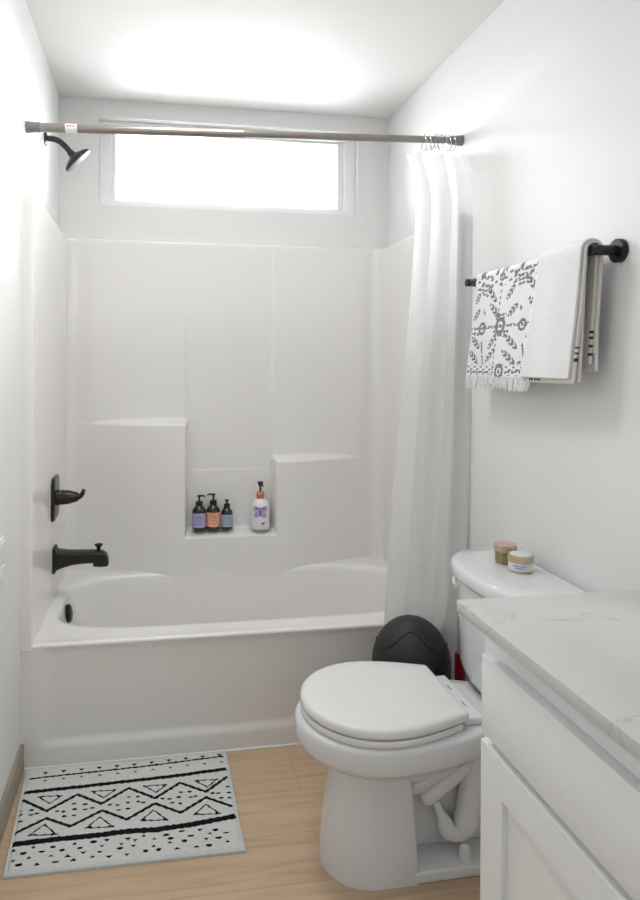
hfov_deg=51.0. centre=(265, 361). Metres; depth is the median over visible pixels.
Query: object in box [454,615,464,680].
toilet brush
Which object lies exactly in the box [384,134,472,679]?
shower curtain
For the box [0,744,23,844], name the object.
baseboard
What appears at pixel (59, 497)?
shower valve
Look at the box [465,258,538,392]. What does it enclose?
hand towel
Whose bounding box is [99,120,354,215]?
window
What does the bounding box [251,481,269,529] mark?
soap bottle
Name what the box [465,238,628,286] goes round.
towel bar
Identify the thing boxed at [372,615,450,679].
trash can
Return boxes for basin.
[34,557,387,641]
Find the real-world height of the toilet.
0.740 m
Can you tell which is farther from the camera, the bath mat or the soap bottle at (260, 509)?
the soap bottle at (260, 509)
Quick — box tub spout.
[52,543,108,573]
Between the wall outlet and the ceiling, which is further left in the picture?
the wall outlet
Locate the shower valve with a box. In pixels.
[51,474,85,521]
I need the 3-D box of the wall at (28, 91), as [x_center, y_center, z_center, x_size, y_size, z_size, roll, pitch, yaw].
[-0.635,0.075,0.924,0.120,2.487,4.371,0,0,-10]
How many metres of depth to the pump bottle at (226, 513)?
2.98 m
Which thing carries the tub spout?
attached to the bathtub
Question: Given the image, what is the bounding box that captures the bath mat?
[2,751,245,879]
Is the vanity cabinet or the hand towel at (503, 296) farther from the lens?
the hand towel at (503, 296)
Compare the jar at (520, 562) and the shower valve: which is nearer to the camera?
the jar at (520, 562)
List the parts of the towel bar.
post, post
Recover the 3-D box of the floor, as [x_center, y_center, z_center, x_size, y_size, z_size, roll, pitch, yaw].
[0.168,1.373,1.061,1.764,0.100,4.371,0,0,-10]
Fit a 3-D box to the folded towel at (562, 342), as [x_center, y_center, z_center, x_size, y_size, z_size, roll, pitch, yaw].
[0.767,-0.120,1.739,0.070,0.356,0.272,0,0,-10]
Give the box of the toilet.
[295,548,586,890]
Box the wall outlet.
[0,535,4,589]
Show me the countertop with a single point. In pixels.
(584, 647)
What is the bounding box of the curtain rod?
[25,121,463,145]
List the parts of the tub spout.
diverter knob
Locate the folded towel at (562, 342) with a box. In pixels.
[519,238,603,384]
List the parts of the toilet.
seat, lid, bowl, foot plate, flush lever, tank, tank lid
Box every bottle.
[192,495,205,530]
[206,493,219,530]
[221,499,232,529]
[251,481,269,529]
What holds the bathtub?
on the floor
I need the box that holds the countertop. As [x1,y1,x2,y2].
[457,589,639,761]
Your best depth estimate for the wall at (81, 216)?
3.07 m
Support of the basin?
in the bathtub
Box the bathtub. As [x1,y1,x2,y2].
[21,193,414,770]
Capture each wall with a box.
[0,0,58,801]
[58,96,388,248]
[388,0,639,694]
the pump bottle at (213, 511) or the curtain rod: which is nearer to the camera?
the curtain rod
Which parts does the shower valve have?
valve plate, handle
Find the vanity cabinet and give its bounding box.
[480,635,639,899]
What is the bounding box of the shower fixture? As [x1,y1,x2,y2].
[44,132,89,171]
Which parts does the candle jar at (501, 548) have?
lid, jar lid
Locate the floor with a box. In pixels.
[0,745,479,899]
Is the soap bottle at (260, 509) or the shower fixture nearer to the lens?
the shower fixture
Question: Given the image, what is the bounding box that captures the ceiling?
[25,0,503,118]
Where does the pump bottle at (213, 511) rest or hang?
in the bathtub
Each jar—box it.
[494,541,516,564]
[507,551,533,573]
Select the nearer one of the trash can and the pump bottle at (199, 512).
the trash can
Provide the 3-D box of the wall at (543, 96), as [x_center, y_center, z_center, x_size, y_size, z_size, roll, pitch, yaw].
[0.986,0.083,1.198,0.120,2.487,4.371,0,0,-10]
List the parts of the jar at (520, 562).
lid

